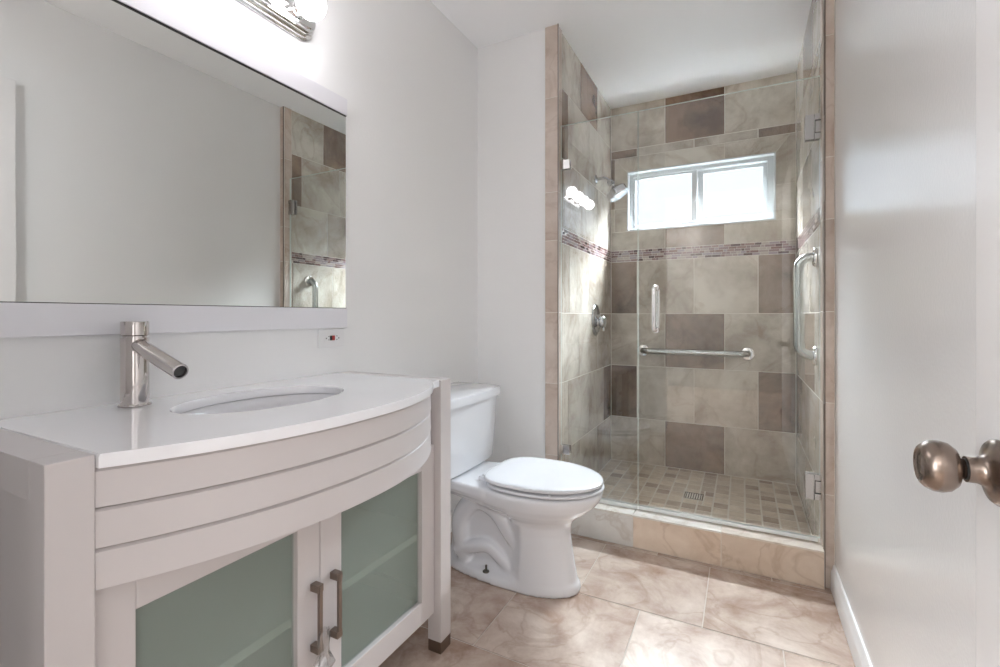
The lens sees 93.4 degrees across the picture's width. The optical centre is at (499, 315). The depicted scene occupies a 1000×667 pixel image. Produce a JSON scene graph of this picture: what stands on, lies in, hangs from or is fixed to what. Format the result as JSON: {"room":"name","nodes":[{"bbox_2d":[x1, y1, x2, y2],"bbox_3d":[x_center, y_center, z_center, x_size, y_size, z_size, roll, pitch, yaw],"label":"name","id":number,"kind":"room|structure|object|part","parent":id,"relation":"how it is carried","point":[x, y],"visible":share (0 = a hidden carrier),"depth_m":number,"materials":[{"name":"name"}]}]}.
{"room":"bathroom","nodes":[
{"label":"bathroom","id":0,"kind":"room"},
{"bbox_2d":[0,0,477,509],"bbox_3d":[-0.673,-0.190,1.522,0.100,2.440,2.228,0,0,27],"label":"wall","id":1,"kind":"structure","parent":0,"point":[407,76],"depth_m":1.80,"materials":[{"name":"white paint"}]},
{"bbox_2d":[0,0,346,337],"bbox_3d":[-0.759,-0.357,1.231,0.013,0.799,0.952,0,0,27],"label":"wall mirror","id":2,"kind":"object","parent":1,"relation":"attached to","point":[158,167],"visible":1,"depth_m":1.12,"materials":[{"name":"silver mirror"}]},
{"bbox_3d":[-0.759,0.009,1.231,0.013,0.066,0.952,0,0,27],"label":"frame rail","id":3,"kind":"part","parent":2,"relation":"part of","materials":[{"name":"white mirror"}]},
{"bbox_3d":[-0.759,-0.729,1.231,0.013,0.056,0.952,0,0,27],"label":"frame rail","id":4,"kind":"part","parent":2,"relation":"part of","materials":[{"name":"white mirror"}]},
{"bbox_2d":[236,0,325,40],"bbox_3d":[-0.690,-0.927,1.223,0.144,0.112,0.622,0,0,27],"label":"vanity light","id":5,"kind":"object","parent":1,"relation":"attached to","point":[298,18],"visible":1,"depth_m":1.40,"materials":[{"name":"silver metal"}]},
{"bbox_2d":[291,0,325,20],"bbox_3d":[-0.571,-0.927,1.409,0.104,0.085,0.085,0,0,27],"label":"bulb","id":6,"kind":"object","parent":5,"relation":"attached to","point":[301,10],"depth_m":1.39,"materials":[{"name":"white glass"}]},
{"bbox_2d":[318,329,343,347],"bbox_3d":[-0.572,0.077,1.599,0.009,0.062,0.112,0,0,27],"label":"outlet","id":7,"kind":"object","parent":1,"relation":"attached to","point":[327,338],"visible":1,"depth_m":1.59,"materials":[{"name":"white plastic"}]},
{"bbox_2d":[324,333,339,342],"bbox_3d":[-0.570,0.076,1.599,0.002,0.029,0.070,0,0,27],"label":"receptacle","id":8,"kind":"object","parent":7,"relation":"attached to","point":[328,337],"depth_m":1.60,"materials":[{"name":"white plastic"}]},
{"bbox_2d":[451,508,454,531],"bbox_3d":[-0.595,0.983,1.549,0.014,0.095,2.108,0,0,27],"label":"baseboard","id":9,"kind":"structure","parent":1,"relation":"attached to","point":[452,510],"depth_m":2.25,"materials":[{"name":"white"}]},
{"bbox_2d":[478,29,544,461],"bbox_3d":[0.283,-0.190,2.956,0.484,2.440,1.197,0,0,27],"label":"wall","id":10,"kind":"structure","parent":0,"point":[511,72],"depth_m":2.39,"materials":[{"name":"white paint"}]},
{"bbox_2d":[562,34,610,472],"bbox_3d":[0.490,-0.190,2.764,0.061,2.440,1.054,0,0,27],"label":"wall","id":11,"kind":"structure","parent":0,"point":[586,208],"depth_m":2.71,"materials":[{"name":"tile"}]},
{"bbox_2d":[545,24,558,459],"bbox_3d":[0.253,-0.190,2.295,0.070,2.440,0.013,0,0,27],"label":"trim","id":12,"kind":"structure","parent":11,"relation":"attached to","point":[551,32],"depth_m":2.29,"materials":[{"name":"tile"}]},
{"bbox_2d":[559,27,561,460],"bbox_3d":[0.292,-0.263,2.307,0.003,2.294,0.060,0,0,27],"label":"trim","id":13,"kind":"structure","parent":11,"relation":"attached to","point":[560,30],"depth_m":2.31,"materials":[{"name":"tile"}]},
{"bbox_2d":[592,304,605,335],"bbox_3d":[0.610,0.027,2.859,0.062,0.194,0.164,0,0,27],"label":"shower valve","id":14,"kind":"object","parent":11,"relation":"attached to","point":[598,321],"visible":1,"depth_m":2.83,"materials":[{"name":"silver metal"}]},
{"bbox_3d":[0.615,0.039,2.856,0.050,0.072,0.072,0,0,27],"label":"knob","id":15,"kind":"part","parent":14,"relation":"part of","materials":[{"name":"silver metal"}]},
{"bbox_2d":[595,175,628,201],"bbox_3d":[0.675,-0.771,2.840,0.195,0.173,0.133,0,0,27],"label":"shower head","id":16,"kind":"object","parent":11,"relation":"attached to","point":[616,192],"visible":1,"depth_m":2.81},
{"bbox_3d":[0.635,-0.815,2.857,0.102,0.058,0.019,0,0,27],"label":"shower arm","id":17,"kind":"part","parent":16,"relation":"part of","materials":[{"name":"silver metal"}]},
{"bbox_2d":[378,532,854,666],"bbox_3d":[-0.460,1.081,-0.237,3.800,0.099,5.158,0,0,27],"label":"floor","id":18,"kind":"structure","parent":0,"point":[632,607],"depth_m":1.59,"materials":[{"name":"tile"}]},
{"bbox_2d":[0,371,450,666],"bbox_3d":[-0.518,0.614,1.121,0.536,0.833,0.968,0,0,27],"label":"bathroom vanity","id":19,"kind":"object","parent":18,"relation":"on","point":[243,556],"visible":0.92,"depth_m":0.83,"materials":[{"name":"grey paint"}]},
{"bbox_3d":[-0.776,0.553,0.741,0.333,0.713,0.055,0,0,27],"label":"panel","id":20,"kind":"part","parent":19,"relation":"part of","materials":[{"name":"grey paint"}]},
{"bbox_3d":[-0.607,0.596,0.653,0.048,0.798,0.055,0,0,27],"label":"leg","id":21,"kind":"part","parent":19,"relation":"part of","materials":[{"name":"grey paint"}]},
{"bbox_3d":[-0.506,0.651,0.869,0.020,0.518,0.416,0,0,27],"label":"door","id":22,"kind":"part","parent":19,"relation":"part of","materials":[{"name":"grey paint"}]},
{"bbox_3d":[-0.511,0.650,0.871,0.005,0.395,0.306,0,0,27],"label":"glass pane","id":23,"kind":"part","parent":19,"relation":"part of","materials":[{"name":"grey"}]},
{"bbox_2d":[0,372,438,468],"bbox_3d":[-0.515,0.206,1.120,0.548,0.020,0.856,0,0,27],"label":"countertop","id":24,"kind":"structure","parent":19,"relation":"on","point":[116,436],"depth_m":0.91,"materials":[{"name":"white stone"}]},
{"bbox_2d":[117,321,188,407],"bbox_3d":[-0.729,0.104,0.990,0.206,0.183,0.060,0,0,27],"label":"faucet","id":25,"kind":"object","parent":24,"relation":"on","point":[136,351],"visible":1,"depth_m":1.00,"materials":[{"name":"silver metal"}]},
{"bbox_3d":[-0.794,0.030,1.024,0.051,0.035,0.051,0,0,27],"label":"handle","id":26,"kind":"part","parent":25,"relation":"part of","materials":[{"name":"silver metal"}]},
{"bbox_3d":[-0.715,0.087,0.983,0.175,0.082,0.032,0,0,27],"label":"spout","id":27,"kind":"part","parent":25,"relation":"part of","materials":[{"name":"silver metal"}]},
{"bbox_2d":[180,393,337,413],"bbox_3d":[-0.556,0.293,1.125,0.295,0.152,0.437,0,0,27],"label":"sink","id":28,"kind":"object","parent":24,"relation":"in","point":[267,402],"visible":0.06,"depth_m":1.25,"materials":[{"name":"white ceramic"}]},
{"bbox_3d":[-0.399,0.659,1.027,0.026,0.148,0.016,0,0,27],"label":"handle","id":29,"kind":"part","parent":19,"relation":"part of","materials":[{"name":"brown metal"}]},
{"bbox_2d":[318,630,329,666],"bbox_3d":[-0.379,0.723,1.016,0.039,0.094,0.052,0,0,9],"label":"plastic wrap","id":30,"kind":"object","parent":19,"relation":"hanging from","point":[327,630],"visible":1,"depth_m":1.02,"materials":[{"name":"clear plastic"}]},
{"bbox_3d":[-0.373,0.659,1.076,0.026,0.148,0.016,0,0,27],"label":"handle","id":31,"kind":"part","parent":19,"relation":"part of","materials":[{"name":"brown metal"}]},
{"bbox_3d":[-0.310,0.651,1.249,0.020,0.518,0.436,0,0,27],"label":"door","id":32,"kind":"part","parent":19,"relation":"part of","materials":[{"name":"grey paint"}]},
{"bbox_3d":[-0.315,0.650,1.252,0.005,0.395,0.320,0,0,27],"label":"glass pane","id":33,"kind":"part","parent":19,"relation":"part of","materials":[{"name":"grey"}]},
{"bbox_3d":[-0.358,0.553,1.552,0.333,0.713,0.055,0,0,27],"label":"panel","id":34,"kind":"part","parent":19,"relation":"part of","materials":[{"name":"grey paint"}]},
{"bbox_3d":[-0.188,0.596,1.465,0.048,0.798,0.055,0,0,27],"label":"leg","id":35,"kind":"part","parent":19,"relation":"part of","materials":[{"name":"grey paint"}]},
{"bbox_2d":[451,382,603,598],"bbox_3d":[0.025,0.674,1.894,0.788,0.712,0.482,0,0,27],"label":"toilet","id":36,"kind":"object","parent":18,"relation":"on","point":[513,518],"visible":0.92,"depth_m":1.80,"materials":[{"name":"white ceramic"}]},
{"bbox_3d":[-0.208,0.503,2.015,0.246,0.282,0.458,0,0,27],"label":"tank","id":37,"kind":"part","parent":36,"relation":"part of","materials":[{"name":"white ceramic"}]},
{"bbox_3d":[-0.206,0.339,2.013,0.268,0.042,0.482,0,0,27],"label":"tank lid","id":38,"kind":"part","parent":36,"relation":"part of","materials":[{"name":"white ceramic"}]},
{"bbox_3d":[0.041,0.838,1.886,0.740,0.384,0.366,0,0,27],"label":"bowl","id":39,"kind":"part","parent":36,"relation":"part of","materials":[{"name":"white ceramic"}]},
{"bbox_3d":[0.177,0.614,1.816,0.439,0.018,0.364,0,0,27],"label":"seat lid","id":40,"kind":"part","parent":36,"relation":"part of","materials":[{"name":"white plastic"}]},
{"bbox_3d":[0.183,0.635,1.813,0.433,0.012,0.368,0,0,27],"label":"seat","id":41,"kind":"part","parent":36,"relation":"part of","materials":[{"name":"white plastic"}]},
{"bbox_2d":[430,0,811,108],"bbox_3d":[-0.185,-1.460,0.295,3.800,0.100,6.355,0,0,27],"label":"ceiling","id":42,"kind":"structure","parent":0,"point":[633,52],"depth_m":2.35,"materials":[{"name":"white paint"}]},
{"bbox_2d":[611,72,795,484],"bbox_3d":[1.270,-0.190,3.037,1.312,2.440,0.149,0,0,27],"label":"wall","id":43,"kind":"structure","parent":0,"point":[729,287],"depth_m":2.94,"materials":[{"name":"tile"}]},
{"bbox_2d":[637,344,754,359],"bbox_3d":[1.202,0.230,2.940,0.690,0.080,0.082,0,0,27],"label":"grab bar","id":44,"kind":"object","parent":43,"relation":"attached to","point":[747,353],"visible":0.96,"depth_m":2.89,"materials":[{"name":"silver metal"}]},
{"bbox_2d":[627,152,775,231],"bbox_3d":[1.265,-0.763,3.019,0.864,0.401,0.124,0,0,27],"label":"window","id":45,"kind":"structure","parent":43,"relation":"in","point":[767,161],"depth_m":3.00,"materials":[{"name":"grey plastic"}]},
{"bbox_3d":[1.090,-0.763,3.120,0.400,0.342,0.025,0,0,27],"label":"sash","id":46,"kind":"part","parent":45,"relation":"part of","materials":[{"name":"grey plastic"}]},
{"bbox_3d":[1.453,-0.763,2.967,0.402,0.342,0.025,0,0,27],"label":"sash","id":47,"kind":"part","parent":45,"relation":"part of","materials":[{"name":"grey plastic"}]},
{"bbox_2d":[599,459,810,533],"bbox_3d":[1.020,1.005,2.554,1.072,0.050,0.935,0,0,27],"label":"floor","id":48,"kind":"structure","parent":0,"point":[752,501],"depth_m":2.59,"materials":[{"name":"tile"}]},
{"bbox_2d":[683,491,703,500],"bbox_3d":[1.052,0.982,2.558,0.096,0.005,0.096,0,0,27],"label":"floor drain","id":49,"kind":"object","parent":48,"relation":"in","point":[702,495],"visible":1,"depth_m":2.55,"materials":[{"name":"silver metal"}]},
{"bbox_2d":[796,0,975,666],"bbox_3d":[1.022,-0.190,1.238,0.134,2.440,3.278,0,0,27],"label":"wall","id":50,"kind":"structure","parent":0,"point":[905,70],"depth_m":1.05,"materials":[{"name":"white paint"}]},
{"bbox_2d":[571,509,823,588],"bbox_3d":[0.774,0.962,2.076,1.072,0.137,0.137,0,0,27],"label":"shower curb","id":51,"kind":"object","parent":50,"relation":"attached to","point":[799,566],"depth_m":1.95,"materials":[{"name":"tile"}]},
{"bbox_2d":[593,497,823,553],"bbox_3d":[0.773,0.889,2.074,1.071,0.008,0.144,0,0,27],"label":"trim","id":52,"kind":"structure","parent":50,"relation":"attached to","point":[782,540],"depth_m":1.97,"materials":[{"name":"tile"}]},
{"bbox_2d":[560,111,637,509],"bbox_3d":[0.464,-0.024,2.236,0.372,1.816,0.028,0,0,27],"label":"glass panel","id":53,"kind":"object","parent":52,"relation":"on","point":[565,165],"visible":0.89,"depth_m":2.30,"materials":[{"name":"clear glass"}]},
{"bbox_2d":[638,75,820,541],"bbox_3d":[0.944,-0.025,1.989,0.700,1.813,0.123,0,0,27],"label":"shower door","id":54,"kind":"structure","parent":50,"relation":"attached to","point":[812,123],"depth_m":1.95,"materials":[{"name":"clear glass"}]},
{"bbox_3d":[0.699,-0.030,2.115,0.028,0.218,0.123,0,0,27],"label":"handle","id":55,"kind":"part","parent":54,"relation":"part of","materials":[{"name":"silver metal"}]},
{"bbox_2d":[793,247,816,364],"bbox_3d":[1.287,-0.038,1.992,0.082,0.493,0.080,0,0,27],"label":"grab bar","id":56,"kind":"object","parent":50,"relation":"attached to","point":[798,269],"visible":1,"depth_m":1.98,"materials":[{"name":"silver metal"}]},
{"bbox_2d":[820,0,823,547],"bbox_3d":[1.242,-0.263,1.817,0.003,2.294,0.060,0,0,27],"label":"trim","id":57,"kind":"structure","parent":50,"relation":"attached to","point":[821,1],"depth_m":1.79,"materials":[{"name":"tile"}]},
{"bbox_2d":[824,0,834,587],"bbox_3d":[1.246,-0.190,1.782,0.032,2.440,0.013,0,0,27],"label":"trim","id":58,"kind":"structure","parent":50,"relation":"attached to","point":[829,5],"depth_m":1.78,"materials":[{"name":"tile"}]},
{"bbox_2d":[831,565,872,666],"bbox_3d":[0.770,0.983,0.838,0.014,0.095,2.096,0,0,27],"label":"baseboard","id":59,"kind":"structure","parent":50,"relation":"attached to","point":[860,656],"depth_m":1.48,"materials":[{"name":"white wood"}]},
{"bbox_3d":[-0.466,-0.190,0.229,1.653,2.440,0.120,0,0,27],"label":"wall","id":60,"kind":"structure","parent":0,"visible":0},
{"bbox_2d":[913,0,999,666],"bbox_3d":[0.432,0.009,0.288,0.108,2.018,0.769,0,0,27],"label":"door","id":61,"kind":"structure","parent":60,"relation":"in","point":[938,466],"depth_m":0.59,"materials":[{"name":"white paint"}]},
{"bbox_3d":[0.552,0.188,0.586,0.048,0.063,0.063,0,0,27],"label":"knob","id":62,"kind":"part","parent":61,"relation":"part of","materials":[{"name":"brown metal"}]}
]}

